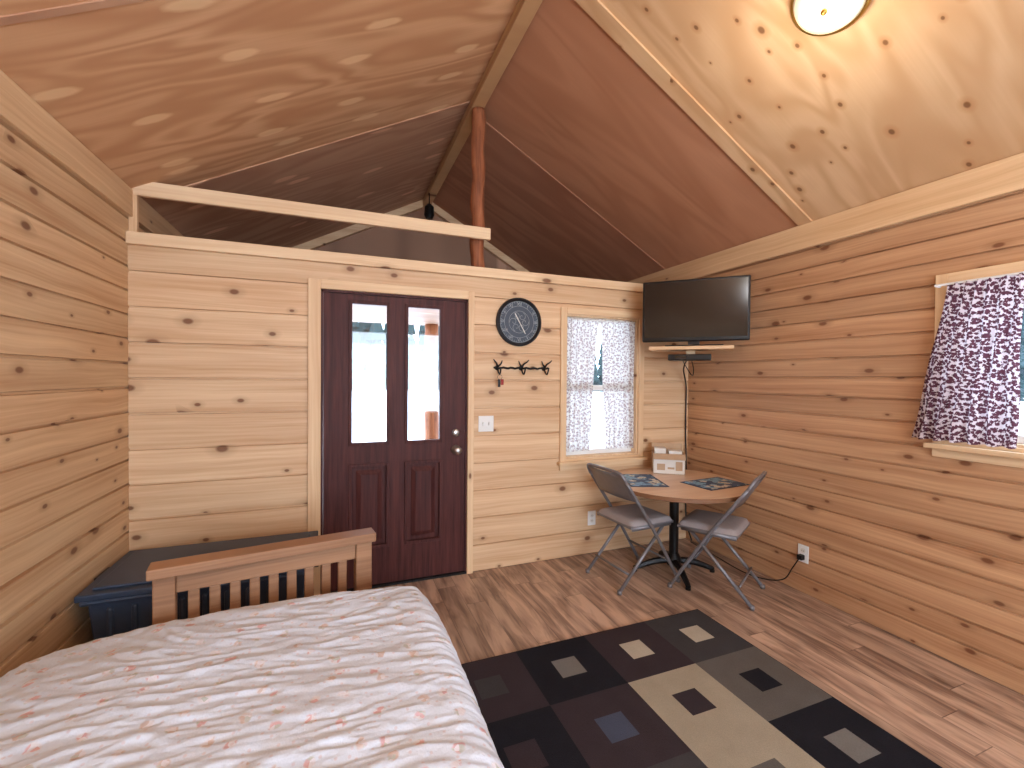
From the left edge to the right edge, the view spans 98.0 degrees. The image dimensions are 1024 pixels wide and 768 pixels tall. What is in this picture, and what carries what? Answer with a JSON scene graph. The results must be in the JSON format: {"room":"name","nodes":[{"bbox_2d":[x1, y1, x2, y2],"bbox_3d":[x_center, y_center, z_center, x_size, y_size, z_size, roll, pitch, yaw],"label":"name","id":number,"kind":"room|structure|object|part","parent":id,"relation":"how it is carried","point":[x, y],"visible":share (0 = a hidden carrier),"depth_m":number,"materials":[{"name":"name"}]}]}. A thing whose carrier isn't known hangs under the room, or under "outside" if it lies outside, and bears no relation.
{"room":"cabin bedroom","nodes":[
{"label":"cabin bedroom","id":0,"kind":"room"},
{"bbox_2d":[0,0,92,15],"bbox_3d":[0.057,-1.547,-0.464,2.180,1.172,4.586,0,1,-21],"label":"panel","id":1,"kind":"object","parent":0,"point":[7,7],"visible":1,"depth_m":1.37,"materials":[{"name":"brown wood"}]},
{"bbox_2d":[0,119,149,677],"bbox_3d":[-1.583,0.159,0.886,0.120,2.470,8.000,0,1,-21],"label":"wall","id":2,"kind":"structure","parent":0,"point":[64,426],"depth_m":1.85,"materials":[{"name":"brown wood"}]},
{"bbox_2d":[0,0,149,25],"bbox_3d":[-0.745,-1.583,1.694,2.020,1.055,0.030,0,1,-21],"label":"trim","id":3,"kind":"structure","parent":2,"relation":"attached to","point":[32,15],"depth_m":1.42,"materials":[{"name":"brown wood"}]},
{"bbox_2d":[0,70,183,236],"bbox_3d":[-1.484,-0.981,0.835,0.022,0.152,7.870,0,1,-21],"label":"trim","id":4,"kind":"structure","parent":2,"relation":"attached to","point":[18,109],"depth_m":1.89,"materials":[{"name":"brown wood"}]},
{"bbox_2d":[143,101,470,201],"bbox_3d":[-1.258,-1.605,3.002,2.020,1.057,0.040,0,1,-21],"label":"trim","id":5,"kind":"structure","parent":2,"relation":"attached to","point":[340,141],"depth_m":2.98,"materials":[{"name":"brown wood"}]},
{"bbox_2d":[0,0,518,198],"bbox_3d":[-1.038,-1.597,2.331,2.180,1.172,1.402,0,1,-21],"label":"panel","id":6,"kind":"object","parent":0,"point":[172,92],"visible":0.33,"depth_m":2.11,"materials":[{"name":"brown wood"}]},
{"bbox_2d":[147,105,467,247],"bbox_3d":[-1.683,-1.626,3.976,2.180,1.172,2.116,0,1,-21],"label":"panel","id":7,"kind":"object","parent":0,"point":[388,170],"visible":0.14,"depth_m":3.58,"materials":[{"name":"brown wood"}]},
{"bbox_2d":[128,245,687,570],"bbox_3d":[-0.317,0.269,3.275,3.980,2.200,0.120,0,1,-21],"label":"wall","id":8,"kind":"structure","parent":0,"point":[218,344],"depth_m":2.76,"materials":[{"name":"brown wood"}]},
{"bbox_2d":[125,231,642,292],"bbox_3d":[-0.304,-0.806,3.248,3.978,0.068,0.165,0,1,-21],"label":"ledge","id":9,"kind":"object","parent":8,"relation":"attached to","point":[131,237],"visible":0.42,"depth_m":2.89,"materials":[{"name":"brown wood"}]},
{"bbox_2d":[128,182,490,240],"bbox_3d":[-1.153,-0.992,2.882,2.129,0.300,0.030,0,1,-21],"label":"loft railing","id":10,"kind":"object","parent":9,"relation":"on","point":[154,190],"visible":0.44,"depth_m":2.78,"materials":[{"name":"brown wood"}]},
{"bbox_2d":[308,278,474,594],"bbox_3d":[-0.807,0.351,3.072,1.090,2.035,0.142,0,1,-21],"label":"door frame","id":11,"kind":"structure","parent":8,"relation":"attached to","point":[314,285],"depth_m":2.85,"materials":[{"name":"brown wood"}]},
{"bbox_2d":[323,292,465,590],"bbox_3d":[-0.788,0.382,3.064,0.942,1.943,0.043,0,1,-21],"label":"slab","id":12,"kind":"object","parent":8,"relation":"attached to","point":[398,561],"visible":0.77,"depth_m":3.04,"materials":[{"name":"brown wood"}]},
{"bbox_2d":[348,300,442,548],"bbox_3d":[-0.786,0.279,3.045,0.626,1.656,0.030,0,1,-21],"label":"trim","id":13,"kind":"structure","parent":12,"relation":"attached to","point":[368,482],"depth_m":3.03,"materials":[{"name":"brown wood"}]},
{"bbox_2d":[451,429,461,454],"bbox_3d":[-0.390,0.413,3.157,0.066,0.181,0.075,0,1,-21],"label":"handle","id":14,"kind":"object","parent":12,"relation":"attached to","point":[455,449],"visible":1,"depth_m":3.17,"materials":[{"name":"metal"}]},
{"bbox_2d":[321,279,468,299],"bbox_3d":[-0.763,-0.636,3.008,0.970,0.060,0.022,0,1,-21],"label":"trim","id":15,"kind":"structure","parent":8,"relation":"in","point":[325,283],"depth_m":2.98,"materials":[{"name":"brown wood"}]},
{"bbox_2d":[478,416,493,431],"bbox_3d":[-0.188,0.291,3.252,0.116,0.116,0.018,0,1,-21],"label":"light switch","id":16,"kind":"object","parent":8,"relation":"attached to","point":[485,423],"visible":1,"depth_m":3.25,"materials":[{"name":"white plastic"}]},
{"bbox_2d":[496,298,540,345],"bbox_3d":[0.053,-0.463,3.326,0.364,0.364,0.030,0,1,-21],"label":"wall clock","id":17,"kind":"object","parent":8,"relation":"attached to","point":[518,320],"visible":1,"depth_m":3.32,"materials":[{"name":"metal"}]},
{"bbox_2d":[493,359,551,386],"bbox_3d":[0.082,-0.080,3.313,0.475,0.204,0.088,0,1,-21],"label":"coat hook rack","id":18,"kind":"object","parent":8,"relation":"attached to","point":[521,368],"visible":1,"depth_m":3.31,"materials":[{"name":"black metal"}]},
{"bbox_2d":[588,510,595,524],"bbox_3d":[0.645,1.083,3.597,0.072,0.116,0.010,0,1,-21],"label":"wall outlet","id":19,"kind":"object","parent":8,"relation":"attached to","point":[591,514],"visible":1,"depth_m":3.59,"materials":[{"name":"white plastic"}]},
{"bbox_2d":[559,307,643,461],"bbox_3d":[0.742,0.006,3.610,0.785,1.205,0.020,0,1,-21],"label":"trim","id":20,"kind":"structure","parent":8,"relation":"attached to","point":[563,320],"depth_m":3.48,"materials":[{"name":"beige wood"}]},
{"bbox_2d":[566,314,637,457],"bbox_3d":[0.716,0.020,3.675,0.685,1.135,0.120,0,1,-21],"label":"curtain","id":21,"kind":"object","parent":8,"relation":"in","point":[618,339],"depth_m":3.66,"materials":[{"name":"white fabric"}]},
{"bbox_3d":[0.558,0.005,3.580,0.304,1.071,0.026,0,1,-23],"label":"curtain panel","id":22,"kind":"part","parent":21,"relation":"part of","materials":[{"name":"white fabric"}]},
{"bbox_3d":[0.710,0.019,3.692,0.661,1.111,0.045,0,1,-21],"label":"sash","id":23,"kind":"part","parent":21,"relation":"part of","materials":[{"name":"white fabric"}]},
{"bbox_2d":[567,318,635,322],"bbox_3d":[0.732,-0.517,3.638,0.675,0.012,0.012,0,1,-21],"label":"curtain rod","id":24,"kind":"object","parent":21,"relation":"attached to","point":[567,318],"visible":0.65,"depth_m":3.63,"materials":[{"name":"white plastic"}]},
{"bbox_3d":[0.883,0.006,3.706,0.339,1.071,0.028,0,1,-21],"label":"curtain panel","id":25,"kind":"part","parent":21,"relation":"part of","materials":[{"name":"white fabric"}]},
{"bbox_2d":[557,307,647,470],"bbox_3d":[0.748,0.041,3.594,0.825,1.275,0.055,0,1,-21],"label":"window frame","id":26,"kind":"structure","parent":8,"relation":"attached to","point":[630,459],"depth_m":3.59,"materials":[{"name":"beige wood"}]},
{"bbox_2d":[314,207,512,269],"bbox_3d":[-1.109,-1.457,5.308,3.980,1.460,0.060,0,1,-21],"label":"wall","id":27,"kind":"structure","parent":0,"point":[375,241],"depth_m":5.25,"materials":[{"name":"brown wood"}]},
{"bbox_2d":[292,200,422,249],"bbox_3d":[-1.996,-1.598,4.885,2.020,1.139,0.065,0,1,-21],"label":"trim","id":28,"kind":"structure","parent":27,"relation":"attached to","point":[356,228],"depth_m":4.92,"materials":[{"name":"brown wood"}]},
{"bbox_2d":[431,202,528,271],"bbox_3d":[-0.106,-1.592,5.626,1.880,1.138,0.065,0,1,-21],"label":"trim","id":29,"kind":"structure","parent":27,"relation":"attached to","point":[438,211],"depth_m":5.54,"materials":[{"name":"brown wood"}]},
{"bbox_2d":[423,0,542,207],"bbox_3d":[0.421,-2.085,1.599,0.090,0.110,7.940,0,1,-21],"label":"ridge beam","id":30,"kind":"structure","parent":27,"relation":"attached to","point":[525,11],"depth_m":3.02,"materials":[{"name":"brown wood"}]},
{"bbox_2d":[424,193,433,219],"bbox_3d":[-0.906,-1.949,4.874,0.110,0.280,0.107,0,1,-21],"label":"hanging lantern","id":31,"kind":"object","parent":30,"relation":"hanging from","point":[429,209],"visible":1,"depth_m":4.84,"materials":[{"name":"black metal"}]},
{"bbox_2d":[424,324,438,439],"bbox_3d":[-0.959,0.355,5.302,0.181,2.133,0.180,0,1,-21],"label":"log post","id":32,"kind":"object","parent":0,"point":[431,408],"depth_m":5.23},
{"bbox_2d":[352,304,600,325],"bbox_3d":[-0.729,-0.730,4.331,3.980,0.080,2.180,0,1,-21],"label":"sky","id":33,"kind":"structure","parent":0,"point":[360,313],"depth_m":4.51,"materials":[{"name":"white"}]},
{"bbox_2d":[469,107,485,267],"bbox_3d":[-0.258,-1.407,3.356,0.118,1.323,0.120,0,1,-21],"label":"log post","id":34,"kind":"object","parent":33,"relation":"on","point":[478,130],"visible":0.78,"depth_m":3.31,"materials":[{"name":"brown wood"}]},
{"bbox_2d":[433,127,660,281],"bbox_3d":[0.257,-1.620,4.811,2.040,1.177,1.976,0,1,-21],"label":"panel","id":35,"kind":"object","parent":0,"point":[531,219],"visible":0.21,"depth_m":4.47,"materials":[{"name":"brown wood"}]},
{"bbox_2d":[484,0,797,268],"bbox_3d":[0.873,-1.592,3.238,2.040,1.177,1.386,0,1,-21],"label":"panel","id":36,"kind":"object","parent":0,"point":[569,97],"visible":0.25,"depth_m":3.07,"materials":[{"name":"brown wood"}]},
{"bbox_2d":[373,538,1023,767],"bbox_3d":[0.735,1.468,0.583,4.220,0.100,5.940,0,1,-21],"label":"floor","id":37,"kind":"structure","parent":0,"point":[953,715],"depth_m":2.52,"materials":[{"name":"laminate"}]},
{"bbox_2d":[74,531,318,639],"bbox_3d":[-1.554,1.138,2.355,0.980,0.467,0.556,0,1,-21],"label":"storage tote","id":38,"kind":"object","parent":37,"relation":"on","point":[118,600],"visible":0.4,"depth_m":2.10,"materials":[{"name":"plastic"}]},
{"bbox_3d":[-1.552,0.926,2.352,0.950,0.043,0.556,0,1,-21],"label":"lid","id":39,"kind":"part","parent":38,"relation":"part of","materials":[{"name":"plastic"}]},
{"bbox_2d":[0,527,503,767],"bbox_3d":[-0.691,1.052,0.879,1.436,0.700,2.322,0,1,-21],"label":"bed","id":40,"kind":"object","parent":37,"relation":"on","point":[365,676],"visible":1,"depth_m":1.24,"materials":[{"name":"white fabric"}]},
{"bbox_3d":[-1.008,1.034,1.882,0.830,0.700,0.095,0,1,-30],"label":"arm frame","id":41,"kind":"part","parent":40,"relation":"part of","materials":[{"name":"brown wood"}]},
{"bbox_2d":[331,571,465,592],"bbox_3d":[-0.804,1.361,3.098,0.970,0.014,0.130,0,1,-21],"label":"threshold","id":42,"kind":"object","parent":37,"relation":"on","point":[458,572],"visible":0.21,"depth_m":3.08,"materials":[{"name":"brown wood"}]},
{"bbox_2d":[585,463,680,595],"bbox_3d":[0.852,0.975,3.186,0.535,0.812,0.442,0,1,-25],"label":"folding chair","id":43,"kind":"object","parent":37,"relation":"on","point":[635,517],"visible":1,"depth_m":3.07,"materials":[{"name":"metal"}]},
{"bbox_3d":[0.677,0.688,3.097,0.142,0.188,0.391,0,1,-25],"label":"backrest","id":44,"kind":"part","parent":43,"relation":"part of","materials":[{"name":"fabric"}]},
{"bbox_3d":[0.877,0.928,3.197,0.380,0.036,0.390,0,1,-25],"label":"padded seat","id":45,"kind":"part","parent":43,"relation":"part of","materials":[{"name":"fabric"}]},
{"bbox_2d":[618,468,747,590],"bbox_3d":[1.193,1.048,3.279,0.984,0.668,0.984,0,1,-21],"label":"pedestal table","id":46,"kind":"object","parent":37,"relation":"on","point":[677,492],"visible":0.62,"depth_m":3.16,"materials":[{"name":"brown wood"}]},
{"bbox_2d":[623,474,668,486],"bbox_3d":[0.955,0.710,3.287,0.270,0.004,0.400,0,1,-1],"label":"placemat","id":47,"kind":"object","parent":46,"relation":"on","point":[634,480],"visible":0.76,"depth_m":3.24,"materials":[{"name":"blue fabric"}]},
{"bbox_2d":[651,442,685,474],"bbox_3d":[1.254,0.600,3.576,0.240,0.220,0.230,1,1,14],"label":"brochure holder","id":48,"kind":"object","parent":46,"relation":"on","point":[667,458],"visible":1,"depth_m":3.51,"materials":[{"name":"white cardboard"}]},
{"bbox_2d":[681,477,749,490],"bbox_3d":[1.459,0.715,3.206,0.400,0.004,0.270,0,1,-26],"label":"placemat","id":49,"kind":"object","parent":46,"relation":"on","point":[715,483],"visible":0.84,"depth_m":3.19,"materials":[{"name":"blue fabric"}]},
{"bbox_2d":[461,609,941,767],"bbox_3d":[0.828,1.403,1.317,1.608,0.010,2.408,0,1,-21],"label":"area rug","id":50,"kind":"object","parent":37,"relation":"on","point":[680,690],"visible":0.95,"depth_m":1.90,"materials":[{"name":"carpet"}]},
{"bbox_2d":[667,471,766,610],"bbox_3d":[1.406,0.982,3.034,0.535,0.812,0.442,1,1,39],"label":"folding chair","id":51,"kind":"object","parent":37,"relation":"on","point":[724,526],"visible":0.99,"depth_m":2.93,"materials":[{"name":"metal"}]},
{"bbox_3d":[1.385,0.934,3.050,0.380,0.036,0.390,1,1,39],"label":"padded seat","id":52,"kind":"part","parent":51,"relation":"part of","materials":[{"name":"fabric"}]},
{"bbox_3d":[1.562,0.698,2.907,0.142,0.188,0.391,1,1,39],"label":"backrest","id":53,"kind":"part","parent":51,"relation":"part of","materials":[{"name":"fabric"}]},
{"bbox_2d":[683,361,804,580],"bbox_3d":[1.612,0.590,3.383,0.284,1.582,1.074,0,1,-21],"label":"power cord","id":54,"kind":"object","parent":37,"relation":"on","point":[799,556],"visible":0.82,"depth_m":3.79,"materials":[{"name":"black plastic"},{"name":"rubber"}]},
{"bbox_2d":[598,189,1023,694],"bbox_3d":[2.235,0.169,2.382,0.120,2.470,8.000,0,1,-21],"label":"wall","id":55,"kind":"structure","parent":0,"point":[823,396],"depth_m":2.60,"materials":[{"name":"brown wood"}]},
{"bbox_2d":[486,122,664,269],"bbox_3d":[0.581,-1.602,3.873,1.880,1.056,0.040,0,1,-21],"label":"trim","id":56,"kind":"structure","parent":55,"relation":"attached to","point":[488,125],"depth_m":3.84,"materials":[{"name":"brown wood"}]},
{"bbox_2d":[649,345,733,353],"bbox_3d":[1.419,-0.254,3.523,0.580,0.055,0.580,1,1,24],"label":"corner shelf","id":57,"kind":"object","parent":55,"relation":"attached to","point":[689,349],"visible":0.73,"depth_m":3.29,"materials":[{"name":"brown wood"}]},
{"bbox_2d":[668,354,710,360],"bbox_3d":[1.355,-0.201,3.395,0.300,0.045,0.182,1,1,24],"label":"receiver","id":58,"kind":"object","parent":57,"relation":"attached to","point":[671,357],"visible":1,"depth_m":3.32,"materials":[{"name":"black plastic"}]},
{"bbox_2d":[642,275,750,345],"bbox_3d":[1.368,-0.530,3.339,0.736,0.496,0.180,1,1,24],"label":"television","id":59,"kind":"object","parent":57,"relation":"on","point":[692,311],"visible":0.91,"depth_m":3.27,"materials":[{"name":"black plastic"}]},
{"bbox_2d":[575,0,812,225],"bbox_3d":[1.083,-1.576,2.593,1.880,1.062,0.090,0,1,-21],"label":"trim","id":60,"kind":"structure","parent":55,"relation":"attached to","point":[596,9],"depth_m":2.56,"materials":[{"name":"beige wood"}]},
{"bbox_2d":[798,543,808,563],"bbox_3d":[1.936,1.128,2.959,0.010,0.116,0.072,0,1,-21],"label":"wall outlet","id":61,"kind":"object","parent":55,"relation":"attached to","point":[802,549],"visible":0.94,"depth_m":2.95,"materials":[{"name":"white plastic"}]},
{"bbox_2d":[628,152,1023,283],"bbox_3d":[2.202,-0.966,2.279,0.022,0.162,7.870,0,1,-21],"label":"trim","id":62,"kind":"structure","parent":55,"relation":"attached to","point":[1004,176],"depth_m":2.56,"materials":[{"name":"brown wood"}]},
{"bbox_2d":[932,274,947,443],"bbox_3d":[2.376,-0.119,1.831,0.020,0.865,1.020,0,1,-21],"label":"trim","id":63,"kind":"structure","parent":55,"relation":"attached to","point":[940,293],"depth_m":2.28,"materials":[{"name":"beige wood"}]},
{"bbox_2d":[923,261,1023,467],"bbox_3d":[2.359,-0.085,1.825,0.055,0.935,1.060,0,1,-21],"label":"window frame","id":64,"kind":"structure","parent":55,"relation":"attached to","point":[981,453],"depth_m":2.12,"materials":[{"name":"beige wood"}]},
{"bbox_2d":[934,271,1023,287],"bbox_3d":[2.346,-0.490,1.813,0.051,0.012,0.992,0,1,-21],"label":"curtain rod","id":65,"kind":"object","parent":55,"relation":"attached to","point":[1015,273],"visible":1,"depth_m":2.11,"materials":[{"name":"white plastic"}]},
{"bbox_2d":[912,272,1023,448],"bbox_3d":[2.325,-0.100,1.811,0.042,0.791,1.157,0,1,-21],"label":"curtain","id":66,"kind":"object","parent":65,"relation":"hanging from","point":[971,392],"depth_m":2.11,"materials":[{"name":"purple fabric"}]},
{"bbox_2d":[1017,435,1023,443],"bbox_3d":[2.457,-0.104,1.863,0.045,0.771,0.896,0,1,-21],"label":"window","id":67,"kind":"structure","parent":55,"relation":"in","point":[1020,440],"depth_m":2.06,"materials":[{"name":"white plastic"}]},
{"bbox_2d":[600,0,1023,220],"bbox_3d":[1.992,-1.541,0.382,2.040,1.177,4.750,0,1,-21],"label":"panel","id":68,"kind":"object","parent":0,"point":[912,94],"visible":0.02,"depth_m":2.14,"materials":[{"name":"beige wood"}]},
{"bbox_2d":[789,0,871,36],"bbox_3d":[1.306,-1.579,1.827,0.265,0.176,0.295,0,1,-25],"label":"ceiling light","id":69,"kind":"object","parent":68,"relation":"attached to","point":[819,18],"visible":1,"depth_m":1.84,"materials":[{"name":"white glass"}]},
{"label":"outside","id":70,"kind":"structure","parent":0,"visible":0},
{"bbox_2d":[352,389,1023,448],"bbox_3d":[12.319,1.430,37.077,230.000,0.100,180.000,0,1,-21],"label":"snowy ground","id":71,"kind":"structure","parent":70,"point":[368,406],"depth_m":20.16,"materials":[{"name":"white snow"}]},
{"bbox_2d":[352,308,1023,400],"bbox_3d":[0.662,-10.350,27.900,153.813,23.422,124.258,0,1,-21],"label":"pine forest","id":72,"kind":"object","parent":71,"relation":"on","point":[369,354],"visible":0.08,"depth_m":65.26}
]}

